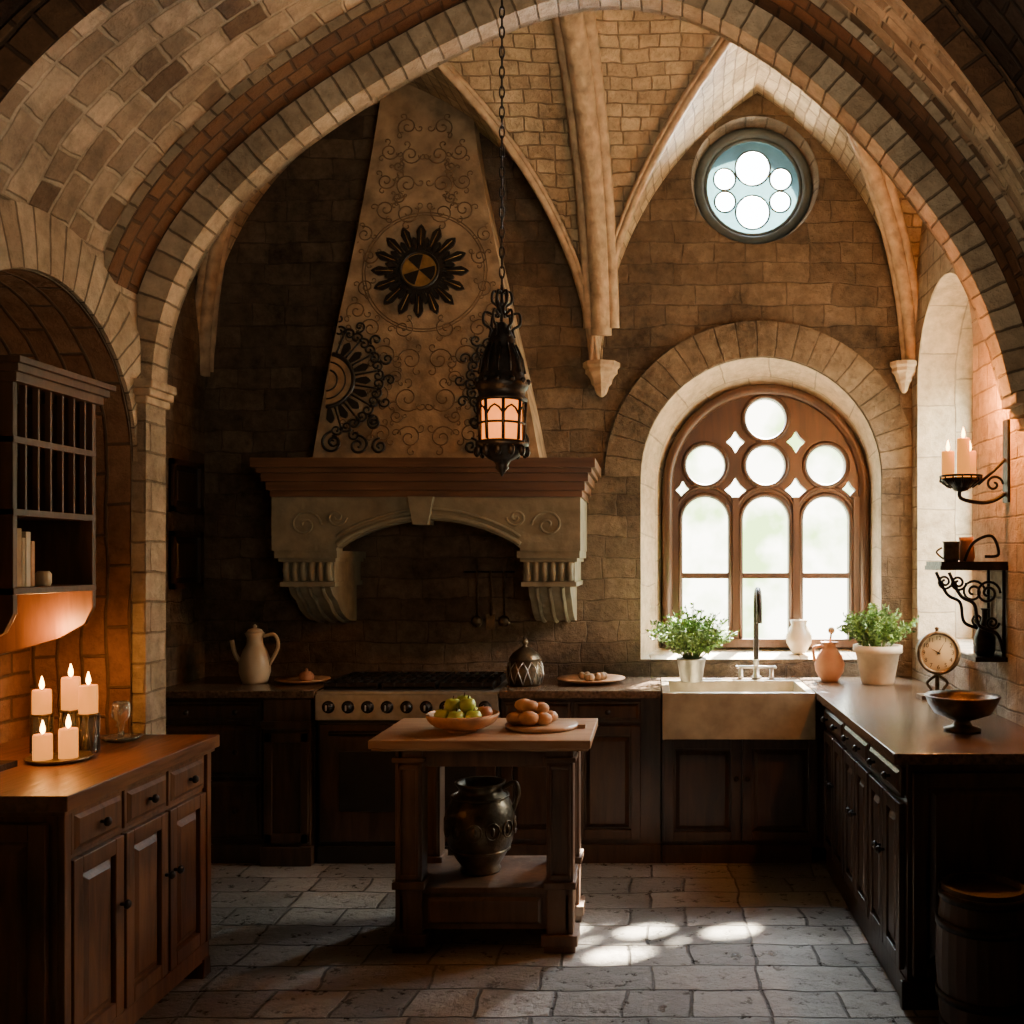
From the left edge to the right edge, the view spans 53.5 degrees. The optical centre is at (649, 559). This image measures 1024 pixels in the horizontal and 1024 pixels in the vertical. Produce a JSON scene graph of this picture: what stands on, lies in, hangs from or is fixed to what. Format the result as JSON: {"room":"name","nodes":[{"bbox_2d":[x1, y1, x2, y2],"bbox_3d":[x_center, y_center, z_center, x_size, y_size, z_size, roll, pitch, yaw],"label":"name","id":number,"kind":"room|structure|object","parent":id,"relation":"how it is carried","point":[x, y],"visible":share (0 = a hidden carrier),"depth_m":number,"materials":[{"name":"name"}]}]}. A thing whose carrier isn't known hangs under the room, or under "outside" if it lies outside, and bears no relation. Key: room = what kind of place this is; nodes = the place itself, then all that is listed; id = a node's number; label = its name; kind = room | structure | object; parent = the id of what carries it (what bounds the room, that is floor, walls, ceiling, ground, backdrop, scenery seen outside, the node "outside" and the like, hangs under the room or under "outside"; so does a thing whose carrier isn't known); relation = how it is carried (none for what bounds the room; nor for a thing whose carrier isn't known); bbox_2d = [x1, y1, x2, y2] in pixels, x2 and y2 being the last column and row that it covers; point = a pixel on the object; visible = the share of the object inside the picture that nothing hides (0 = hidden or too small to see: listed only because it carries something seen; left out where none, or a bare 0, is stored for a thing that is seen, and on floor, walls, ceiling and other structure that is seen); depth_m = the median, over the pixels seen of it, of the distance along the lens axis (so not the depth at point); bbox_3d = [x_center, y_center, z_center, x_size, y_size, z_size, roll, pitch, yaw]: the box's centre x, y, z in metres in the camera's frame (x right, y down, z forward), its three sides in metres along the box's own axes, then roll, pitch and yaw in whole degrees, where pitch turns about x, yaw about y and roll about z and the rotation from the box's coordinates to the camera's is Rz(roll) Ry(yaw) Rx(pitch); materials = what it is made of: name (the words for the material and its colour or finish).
{"room":"historic interior","nodes":[
{"label":"historic interior","id":0,"kind":"room"},
{"bbox_2d":[0,192,136,743],"bbox_3d":[-2.250,-0.190,1.250,0.400,3.600,5.700,0,0,0],"label":"wall","id":1,"kind":"structure","parent":0,"point":[40,320],"depth_m":3.95,"materials":[{"name":"brown stone"}]},
{"bbox_2d":[17,528,34,586],"bbox_3d":[-2.115,-0.007,3.240,0.170,0.190,0.121,0,0,0],"label":"books","id":2,"kind":"object","parent":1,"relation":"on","point":[25,546],"visible":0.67,"depth_m":3.25,"materials":[{"name":"paper"}]},
{"bbox_2d":[35,571,51,585],"bbox_3d":[-2.050,0.062,3.380,0.050,0.050,0.050,0,0,0],"label":"crock","id":3,"kind":"object","parent":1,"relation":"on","point":[42,578],"visible":0.96,"depth_m":3.36,"materials":[{"name":"beige ceramic"}]},
{"bbox_2d":[0,355,115,654],"bbox_3d":[-2.195,-0.113,3.375,0.490,1.044,0.560,0,0,0],"label":"plate rack","id":4,"kind":"object","parent":1,"relation":"attached to","point":[48,412],"depth_m":3.53,"materials":[{"name":"brown wood"}]},
{"bbox_2d":[0,199,140,460],"bbox_3d":[-2.040,-0.780,3.292,0.020,0.780,1.385,0,0,0],"label":"trim","id":5,"kind":"structure","parent":1,"relation":"attached to","point":[31,238],"depth_m":3.55,"materials":[{"name":"beige stone"}]},
{"bbox_2d":[133,378,176,409],"bbox_3d":[-2.029,-0.667,4.035,0.143,0.095,0.210,0,0,0],"label":"trim","id":6,"kind":"structure","parent":1,"relation":"attached to","point":[150,391],"depth_m":3.97,"materials":[{"name":"stone"}]},
{"bbox_2d":[137,0,1023,399],"bbox_3d":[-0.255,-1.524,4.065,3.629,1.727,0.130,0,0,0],"label":"stone arch","id":7,"kind":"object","parent":1,"relation":"attached to","point":[461,26],"depth_m":4.00,"materials":[{"name":"beige stone"}]},
{"bbox_2d":[132,403,165,733],"bbox_3d":[-2.324,0.454,4.043,0.653,2.312,0.165,0,0,0],"label":"wall pier","id":8,"kind":"object","parent":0,"point":[149,470],"depth_m":3.99,"materials":[{"name":"beige stone"}]},
{"bbox_2d":[166,273,204,686],"bbox_3d":[-2.650,-0.765,5.050,0.001,4.750,2.100,0,0,0],"label":"wall","id":9,"kind":"structure","parent":0,"point":[185,419],"depth_m":5.72,"materials":[{"name":"stone"}]},
{"bbox_2d":[169,531,202,588],"bbox_3d":[-2.631,0.000,5.680,0.029,0.320,0.360,0,0,0],"label":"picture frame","id":10,"kind":"object","parent":9,"relation":"attached to","point":[185,548],"visible":1,"depth_m":5.66,"materials":[{"name":"black wood"}]},
{"bbox_2d":[169,458,202,513],"bbox_3d":[-2.631,-0.415,5.680,0.029,0.290,0.360,0,0,0],"label":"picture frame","id":11,"kind":"object","parent":9,"relation":"attached to","point":[185,477],"visible":1,"depth_m":5.66,"materials":[{"name":"black wood"}]},
{"bbox_2d":[0,0,1023,250],"bbox_3d":[-0.240,-1.625,1.080,3.660,1.854,5.360,0,0,0],"label":"ceiling","id":12,"kind":"structure","parent":0,"point":[94,94],"depth_m":3.46,"materials":[{"name":"brown brick"}]},
{"bbox_2d":[473,0,530,475],"bbox_3d":[-0.533,-1.333,3.600,0.202,2.066,0.202,0,0,45],"label":"hanging lantern","id":13,"kind":"object","parent":12,"relation":"hanging from","point":[501,384],"visible":1,"depth_m":3.55,"materials":[{"name":"metal"}]},
{"bbox_2d":[134,843,939,1023],"bbox_3d":[-0.550,1.610,2.400,4.900,0.001,8.000,0,0,0],"label":"floor","id":14,"kind":"structure","parent":0,"point":[659,943],"depth_m":4.04,"materials":[{"name":"grey stone"}]},
{"bbox_2d":[0,734,219,1023],"bbox_3d":[-2.051,1.147,3.415,0.747,0.925,1.030,0,0,0],"label":"sideboard","id":15,"kind":"object","parent":14,"relation":"on","point":[105,858],"visible":0.98,"depth_m":3.19,"materials":[{"name":"wood"}]},
{"bbox_2d":[0,760,16,771],"bbox_3d":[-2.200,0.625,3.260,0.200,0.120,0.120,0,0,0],"label":"trivet","id":16,"kind":"object","parent":15,"relation":"on","point":[4,764],"visible":1,"depth_m":3.28,"materials":[{"name":"brown wood"}]},
{"bbox_2d":[29,712,53,753],"bbox_3d":[-2.165,0.616,3.560,0.076,0.138,0.076,0,0,0],"label":"candle stand","id":17,"kind":"object","parent":15,"relation":"on","point":[48,719],"visible":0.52,"depth_m":3.53,"materials":[{"name":"brown metal"}]},
{"bbox_2d":[32,676,51,714],"bbox_3d":[-2.165,0.480,3.560,0.063,0.133,0.063,0,0,0],"label":"pillar candle","id":18,"kind":"object","parent":17,"relation":"on","point":[41,698],"visible":1,"depth_m":3.54,"materials":[{"name":"wax"}]},
{"bbox_2d":[23,750,93,765],"bbox_3d":[-2.020,0.678,3.420,0.210,0.014,0.210,0,0,0],"label":"tray","id":19,"kind":"object","parent":15,"relation":"on","point":[82,755],"visible":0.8,"depth_m":3.38,"materials":[{"name":"brown metal"}]},
{"bbox_2d":[32,720,52,760],"bbox_3d":[-2.065,0.611,3.400,0.061,0.133,0.061,0,0,0],"label":"pillar candle","id":20,"kind":"object","parent":19,"relation":"on","point":[42,743],"visible":1,"depth_m":3.38,"materials":[{"name":"wax"}]},
{"bbox_2d":[58,714,77,758],"bbox_3d":[-1.995,0.604,3.430,0.061,0.148,0.061,0,0,0],"label":"pillar candle","id":21,"kind":"object","parent":19,"relation":"on","point":[67,736],"visible":1,"depth_m":3.41,"materials":[{"name":"wax"}]},
{"bbox_2d":[59,709,77,728],"bbox_3d":[-2.085,0.611,3.600,0.076,0.148,0.076,0,0,0],"label":"candle stand","id":22,"kind":"object","parent":15,"relation":"on","point":[63,714],"visible":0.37,"depth_m":3.57,"materials":[{"name":"brown metal"}]},
{"bbox_2d":[61,664,80,709],"bbox_3d":[-2.085,0.455,3.600,0.063,0.163,0.063,0,0,0],"label":"pillar candle","id":23,"kind":"object","parent":22,"relation":"on","point":[70,684],"visible":0.96,"depth_m":3.58,"materials":[{"name":"wax"}]},
{"bbox_2d":[76,712,99,752],"bbox_3d":[-2.005,0.616,3.570,0.076,0.138,0.076,0,0,0],"label":"candle stand","id":24,"kind":"object","parent":15,"relation":"on","point":[88,725],"visible":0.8,"depth_m":3.54,"materials":[{"name":"brown metal"}]},
{"bbox_2d":[78,672,97,713],"bbox_3d":[-2.005,0.472,3.570,0.063,0.148,0.063,0,0,0],"label":"pillar candle","id":25,"kind":"object","parent":24,"relation":"on","point":[87,693],"visible":1,"depth_m":3.55,"materials":[{"name":"wax"}]},
{"bbox_2d":[100,701,142,742],"bbox_3d":[-2.000,0.610,3.780,0.150,0.150,0.150,0,0,0],"label":"glass goblet","id":26,"kind":"object","parent":15,"relation":"on","point":[120,710],"visible":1,"depth_m":3.76,"materials":[{"name":"clear glass"}]},
{"bbox_2d":[166,676,340,865],"bbox_3d":[-2.200,1.150,5.595,0.860,0.920,0.690,0,0,0],"label":"base cabinet","id":27,"kind":"object","parent":14,"relation":"on","point":[264,766],"visible":0.7,"depth_m":5.30,"materials":[{"name":"brown wood"}]},
{"bbox_2d":[230,624,279,683],"bbox_3d":[-2.221,0.525,5.620,0.240,0.330,0.169,0,0,33],"label":"ceramic pitcher","id":28,"kind":"object","parent":27,"relation":"on","point":[255,663],"visible":1,"depth_m":5.57,"materials":[{"name":"beige ceramic"}]},
{"bbox_2d":[275,668,330,683],"bbox_3d":[-1.950,0.648,5.620,0.300,0.081,0.300,0,0,0],"label":"plate","id":29,"kind":"object","parent":27,"relation":"on","point":[305,677],"visible":1,"depth_m":5.60,"materials":[{"name":"ceramic"}]},
{"bbox_2d":[315,671,507,863],"bbox_3d":[-1.282,1.133,5.582,0.965,0.955,0.716,0,0,0],"label":"gas range","id":30,"kind":"object","parent":14,"relation":"on","point":[356,783],"visible":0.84,"depth_m":5.29,"materials":[{"name":"black metal"}]},
{"bbox_2d":[368,718,597,952],"bbox_3d":[-0.690,1.170,4.330,0.900,0.880,0.580,0,0,0],"label":"kitchen island","id":31,"kind":"object","parent":14,"relation":"on","point":[527,892],"visible":0.99,"depth_m":4.10,"materials":[{"name":"brown wood"}]},
{"bbox_2d":[426,709,498,732],"bbox_3d":[-0.800,0.691,4.270,0.310,0.078,0.310,0,0,0],"label":"fruit bowl","id":32,"kind":"object","parent":31,"relation":"on","point":[453,725],"visible":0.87,"depth_m":4.15,"materials":[{"name":"brown wood"}]},
{"bbox_2d":[434,692,492,717],"bbox_3d":[-0.799,0.632,4.263,0.212,0.125,0.200,0,0,24],"label":"apples","id":33,"kind":"object","parent":32,"relation":"in","point":[464,703],"visible":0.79,"depth_m":4.23,"materials":[{"name":"food"}]},
{"bbox_2d":[444,776,520,876],"bbox_3d":[-0.735,1.148,4.330,0.310,0.391,0.310,0,0,44],"label":"urn","id":34,"kind":"object","parent":31,"relation":"on","point":[480,823],"visible":1,"depth_m":4.23,"materials":[{"name":"black ceramic"}]},
{"bbox_2d":[505,718,585,732],"bbox_3d":[-0.470,0.721,4.360,0.320,0.018,0.320,0,0,-43],"label":"round cutting board","id":35,"kind":"object","parent":31,"relation":"on","point":[561,724],"visible":0.65,"depth_m":4.27,"materials":[{"name":"brown wood"}]},
{"bbox_2d":[506,699,557,725],"bbox_3d":[-0.511,0.658,4.341,0.193,0.108,0.179,0,0,17],"label":"bread rolls","id":36,"kind":"object","parent":35,"relation":"on","point":[529,712],"visible":1,"depth_m":4.30,"materials":[{"name":"brown food"}]},
{"bbox_2d":[499,676,660,862],"bbox_3d":[-0.368,1.150,5.601,0.853,0.920,0.677,0,0,0],"label":"base cabinet","id":37,"kind":"object","parent":14,"relation":"on","point":[621,769],"visible":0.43,"depth_m":5.30,"materials":[{"name":"brown wood"}]},
{"bbox_2d":[506,638,543,686],"bbox_3d":[-0.690,0.559,5.520,0.208,0.262,0.208,0,0,0],"label":"lidded jar","id":38,"kind":"object","parent":37,"relation":"on","point":[524,668],"visible":1,"depth_m":5.45,"materials":[{"name":"brown metal"}]},
{"bbox_2d":[557,672,624,684],"bbox_3d":[-0.330,0.660,5.620,0.380,0.057,0.380,0,0,0],"label":"serving plate","id":39,"kind":"object","parent":37,"relation":"on","point":[587,678],"visible":1,"depth_m":5.61,"materials":[{"name":"brown wood"}]},
{"bbox_2d":[661,726,823,862],"bbox_3d":[0.496,1.278,5.596,0.868,0.665,0.667,0,0,0],"label":"base cabinet","id":40,"kind":"object","parent":14,"relation":"on","point":[723,801],"visible":0.74,"depth_m":5.30,"materials":[{"name":"brown wood"}]},
{"bbox_2d":[660,676,827,737],"bbox_3d":[0.500,0.816,5.582,0.876,0.252,0.715,0,0,0],"label":"countertop","id":41,"kind":"structure","parent":40,"relation":"on","point":[815,687],"depth_m":5.63,"materials":[{"name":"brown stone"}]},
{"bbox_2d":[645,603,739,682],"bbox_3d":[0.229,0.465,5.680,0.502,0.449,0.432,0,0,-18],"label":"potted herb","id":42,"kind":"object","parent":41,"relation":"on","point":[693,638],"visible":1,"depth_m":5.62,"materials":[{"name":"plant"}]},
{"bbox_2d":[661,680,814,739],"bbox_3d":[0.466,0.818,5.520,0.801,0.245,0.580,0,0,0],"label":"farmhouse sink","id":43,"kind":"object","parent":41,"relation":"in","point":[706,709],"visible":1,"depth_m":5.23,"materials":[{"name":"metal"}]},
{"bbox_2d":[736,587,776,678],"bbox_3d":[0.620,0.422,5.762,0.236,0.535,0.215,0,0,0],"label":"gooseneck faucet","id":44,"kind":"object","parent":41,"relation":"on","point":[757,603],"visible":1,"depth_m":5.83,"materials":[{"name":"metal"}]},
{"bbox_2d":[812,627,844,681],"bbox_3d":[1.020,0.535,5.680,0.170,0.310,0.170,0,0,39],"label":"terracotta jug","id":45,"kind":"object","parent":41,"relation":"on","point":[829,663],"visible":1,"depth_m":5.63,"materials":[{"name":"orange ceramic"}]},
{"bbox_2d":[808,676,1023,1009],"bbox_3d":[1.206,1.150,4.750,0.687,0.920,2.380,0,0,0],"label":"base cabinet","id":46,"kind":"object","parent":14,"relation":"on","point":[911,803],"visible":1,"depth_m":3.70,"materials":[{"name":"brown wood"}]},
{"bbox_2d":[836,602,919,685],"bbox_3d":[1.271,0.460,5.573,0.461,0.459,0.378,0,0,0],"label":"potted herb","id":47,"kind":"object","parent":46,"relation":"on","point":[877,660],"visible":1,"depth_m":5.51,"materials":[{"name":"plant"}]},
{"bbox_2d":[915,626,960,699],"bbox_3d":[1.430,0.510,4.980,0.216,0.360,0.100,0,0,0],"label":"clock","id":48,"kind":"object","parent":46,"relation":"on","point":[938,652],"visible":0.94,"depth_m":4.96,"materials":[{"name":"brown metal"}]},
{"bbox_2d":[924,690,1001,732],"bbox_3d":[1.265,0.618,4.050,0.300,0.145,0.300,0,0,0],"label":"pedestal bowl","id":49,"kind":"object","parent":46,"relation":"on","point":[963,707],"visible":1,"depth_m":3.98,"materials":[{"name":"brown wood"}]},
{"bbox_2d":[935,872,1023,1023],"bbox_3d":[1.120,1.350,3.360,0.312,0.520,0.312,0,0,0],"label":"wooden barrel","id":50,"kind":"object","parent":14,"relation":"on","point":[979,916],"visible":1,"depth_m":3.23,"materials":[{"name":"brown wood"}]},
{"bbox_2d":[205,93,911,683],"bbox_3d":[-0.545,-0.765,5.975,4.410,4.750,0.050,0,0,0],"label":"wall","id":51,"kind":"structure","parent":0,"point":[286,270],"depth_m":5.95,"materials":[{"name":"stone"}]},
{"bbox_2d":[195,217,234,376],"bbox_3d":[-2.073,-1.944,5.276,0.162,1.711,1.821,0,0,-41],"label":"trim","id":52,"kind":"structure","parent":51,"relation":"attached to","point":[211,270],"depth_m":5.84,"materials":[{"name":"stone"}]},
{"bbox_2d":[250,84,600,622],"bbox_3d":[-1.200,-1.209,5.610,1.820,3.162,0.680,0,0,0],"label":"range hood","id":53,"kind":"object","parent":51,"relation":"attached to","point":[397,435],"visible":0.92,"depth_m":5.51,"materials":[{"name":"brown stone"}]},
{"bbox_2d":[464,571,514,572],"bbox_3d":[-0.950,0.070,5.927,0.300,0.012,0.046,0,0,0],"label":"utensil rail","id":54,"kind":"object","parent":51,"relation":"attached to","point":[464,571],"visible":1,"depth_m":5.91,"materials":[{"name":"metal"}]},
{"bbox_2d":[471,570,482,626],"bbox_3d":[-1.020,0.228,5.892,0.070,0.334,0.037,0,0,0],"label":"ladle","id":55,"kind":"object","parent":54,"relation":"hanging from","point":[476,621],"visible":1,"depth_m":5.89,"materials":[{"name":"brown metal"}]},
{"bbox_2d":[486,570,494,628],"bbox_3d":[-0.940,0.236,5.899,0.050,0.349,0.022,0,0,0],"label":"spatula","id":56,"kind":"object","parent":54,"relation":"hanging from","point":[490,618],"visible":1,"depth_m":5.90,"materials":[{"name":"brown metal"}]},
{"bbox_2d":[498,570,509,626],"bbox_3d":[-0.860,0.228,5.892,0.070,0.334,0.037,0,0,0],"label":"skimmer","id":57,"kind":"object","parent":54,"relation":"hanging from","point":[503,620],"visible":1,"depth_m":5.89,"materials":[{"name":"brown metal"}]},
{"bbox_2d":[437,62,598,359],"bbox_3d":[-0.911,-1.933,5.271,0.099,1.688,1.799,0,0,41],"label":"trim","id":58,"kind":"structure","parent":51,"relation":"attached to","point":[447,69],"depth_m":5.54,"materials":[{"name":"stone"}]},
{"bbox_2d":[552,11,619,335],"bbox_3d":[-0.364,-2.092,5.029,0.217,1.556,1.868,0,0,5],"label":"trim","id":59,"kind":"structure","parent":51,"relation":"attached to","point":[576,35],"depth_m":5.47,"materials":[{"name":"stone"}]},
{"bbox_2d":[583,359,619,396],"bbox_3d":[-0.286,-1.060,5.890,0.203,0.200,0.203,0,0,22],"label":"trim","id":60,"kind":"structure","parent":51,"relation":"attached to","point":[601,373],"depth_m":5.83,"materials":[{"name":"stone"}]},
{"bbox_2d":[589,37,731,359],"bbox_3d":[0.159,-1.933,5.278,0.128,1.687,1.672,0,0,-35],"label":"trim","id":61,"kind":"structure","parent":51,"relation":"attached to","point":[721,46],"depth_m":5.42,"materials":[{"name":"stone"}]},
{"bbox_2d":[694,127,811,243],"bbox_3d":[0.625,-2.260,6.075,0.728,0.728,0.079,0,0,0],"label":"window","id":62,"kind":"structure","parent":51,"relation":"in","point":[780,153],"depth_m":6.06,"materials":[{"name":"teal glass"}]},
{"bbox_2d":[691,116,818,243],"bbox_3d":[0.625,-2.265,6.100,1.050,1.050,0.300,0,0,0],"label":"trim","id":63,"kind":"structure","parent":51,"relation":"attached to","point":[774,125],"depth_m":6.00,"materials":[{"name":"stone"}]},
{"bbox_2d":[605,321,911,477],"bbox_3d":[0.642,-0.955,5.940,1.825,0.930,0.020,0,0,0],"label":"window arch","id":64,"kind":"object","parent":51,"relation":"attached to","point":[888,422],"depth_m":5.93,"materials":[{"name":"beige stone"}]},
{"bbox_2d":[640,358,880,658],"bbox_3d":[0.750,-0.340,6.150,1.900,2.100,0.400,0,0,0],"label":"trim","id":65,"kind":"structure","parent":51,"relation":"attached to","point":[717,380],"depth_m":6.09,"materials":[{"name":"stone"}]},
{"bbox_2d":[786,619,811,653],"bbox_3d":[0.905,0.465,6.080,0.160,0.200,0.160,0,0,0],"label":"vase","id":66,"kind":"object","parent":65,"relation":"on","point":[798,636],"visible":1,"depth_m":6.03,"materials":[{"name":"beige ceramic"}]},
{"bbox_2d":[662,384,869,646],"bbox_3d":[0.720,-0.278,6.228,1.290,1.635,0.105,0,0,0],"label":"window","id":67,"kind":"structure","parent":51,"relation":"in","point":[814,422],"depth_m":6.21,"materials":[{"name":"brown wood"}]},
{"bbox_2d":[197,10,921,356],"bbox_3d":[-0.545,-1.980,5.035,4.210,1.720,1.830,0,0,0],"label":"ceiling","id":68,"kind":"structure","parent":0,"point":[648,60],"depth_m":5.39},
{"bbox_2d":[912,221,1023,726],"bbox_3d":[1.740,-0.765,2.250,0.360,4.750,7.700,0,0,0],"label":"wall","id":69,"kind":"structure","parent":0,"point":[952,356],"depth_m":5.68,"materials":[{"name":"stone"}]},
{"bbox_2d":[105,0,1023,326],"bbox_3d":[-0.240,-1.556,3.880,3.660,1.733,0.240,0,0,0],"label":"stone arch","id":70,"kind":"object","parent":69,"relation":"attached to","point":[129,252],"depth_m":3.85,"materials":[{"name":"beige stone"}]},
{"bbox_2d":[846,132,918,375],"bbox_3d":[1.074,-1.947,5.283,0.208,1.717,1.703,0,0,35],"label":"trim","id":71,"kind":"structure","parent":69,"relation":"attached to","point":[882,191],"depth_m":5.73,"materials":[{"name":"stone"}]},
{"bbox_2d":[890,360,916,392],"bbox_3d":[1.490,-1.070,5.870,0.152,0.180,0.152,0,0,22],"label":"trim","id":72,"kind":"structure","parent":69,"relation":"attached to","point":[903,371],"depth_m":5.83,"materials":[{"name":"stone"}]},
{"bbox_2d":[925,534,1007,661],"bbox_3d":[1.413,0.166,4.480,0.295,0.559,0.250,0,0,0],"label":"wall shelf","id":73,"kind":"object","parent":69,"relation":"attached to","point":[988,566],"visible":0.97,"depth_m":4.38,"materials":[{"name":"black metal"}]},
{"bbox_2d":[936,541,959,561],"bbox_3d":[1.332,-0.038,4.455,0.100,0.090,0.080,0,0,33],"label":"copper cup","id":74,"kind":"object","parent":73,"relation":"in","point":[950,548],"visible":1,"depth_m":4.42,"materials":[{"name":"brown metal"}]},
{"bbox_2d":[959,537,974,561],"bbox_3d":[1.430,-0.048,4.520,0.076,0.110,0.076,0,0,0],"label":"copper cup","id":75,"kind":"object","parent":73,"relation":"in","point":[964,543],"visible":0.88,"depth_m":4.49,"materials":[{"name":"metal"}]},
{"bbox_2d":[974,608,995,655],"bbox_3d":[1.490,0.320,4.450,0.090,0.210,0.090,0,0,0],"label":"bottle","id":76,"kind":"object","parent":73,"relation":"on","point":[984,641],"depth_m":4.42,"materials":[{"name":"black glass"}]},
{"bbox_2d":[972,385,972,638],"bbox_3d":[1.900,-0.525,5.330,0.040,1.970,1.000,0,0,0],"label":"window","id":77,"kind":"structure","parent":69,"relation":"in","point":[972,385],"depth_m":5.83,"materials":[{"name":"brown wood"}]},
{"bbox_2d":[939,419,1009,504],"bbox_3d":[1.411,-0.425,4.360,0.298,0.369,0.183,0,0,0],"label":"wall sconce","id":78,"kind":"object","parent":69,"relation":"attached to","point":[961,484],"visible":0.98,"depth_m":4.34,"materials":[{"name":"black metal"}]},
{"bbox_2d":[941,441,953,477],"bbox_3d":[1.305,-0.430,4.380,0.054,0.188,0.054,0,0,0],"label":"pillar candle","id":79,"kind":"object","parent":78,"relation":"in","point":[947,461],"visible":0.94,"depth_m":4.36,"materials":[{"name":"wax"}]},
{"bbox_2d":[957,427,969,476],"bbox_3d":[1.355,-0.455,4.325,0.054,0.238,0.054,0,0,0],"label":"pillar candle","id":80,"kind":"object","parent":78,"relation":"in","point":[963,444],"visible":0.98,"depth_m":4.30,"materials":[{"name":"wax"}]},
{"bbox_2d":[970,443,975,476],"bbox_3d":[1.400,-0.430,4.380,0.054,0.188,0.054,0,0,0],"label":"pillar candle","id":81,"kind":"object","parent":78,"relation":"in","point":[972,453],"visible":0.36,"depth_m":4.35,"materials":[{"name":"wax"}]},
{"bbox_2d":[1002,391,1023,430],"bbox_3d":[1.515,-0.600,4.044,0.130,0.140,0.172,0,0,0],"label":"trim","id":82,"kind":"structure","parent":69,"relation":"attached to","point":[1014,403],"depth_m":4.04,"materials":[{"name":"stone"}]}
]}

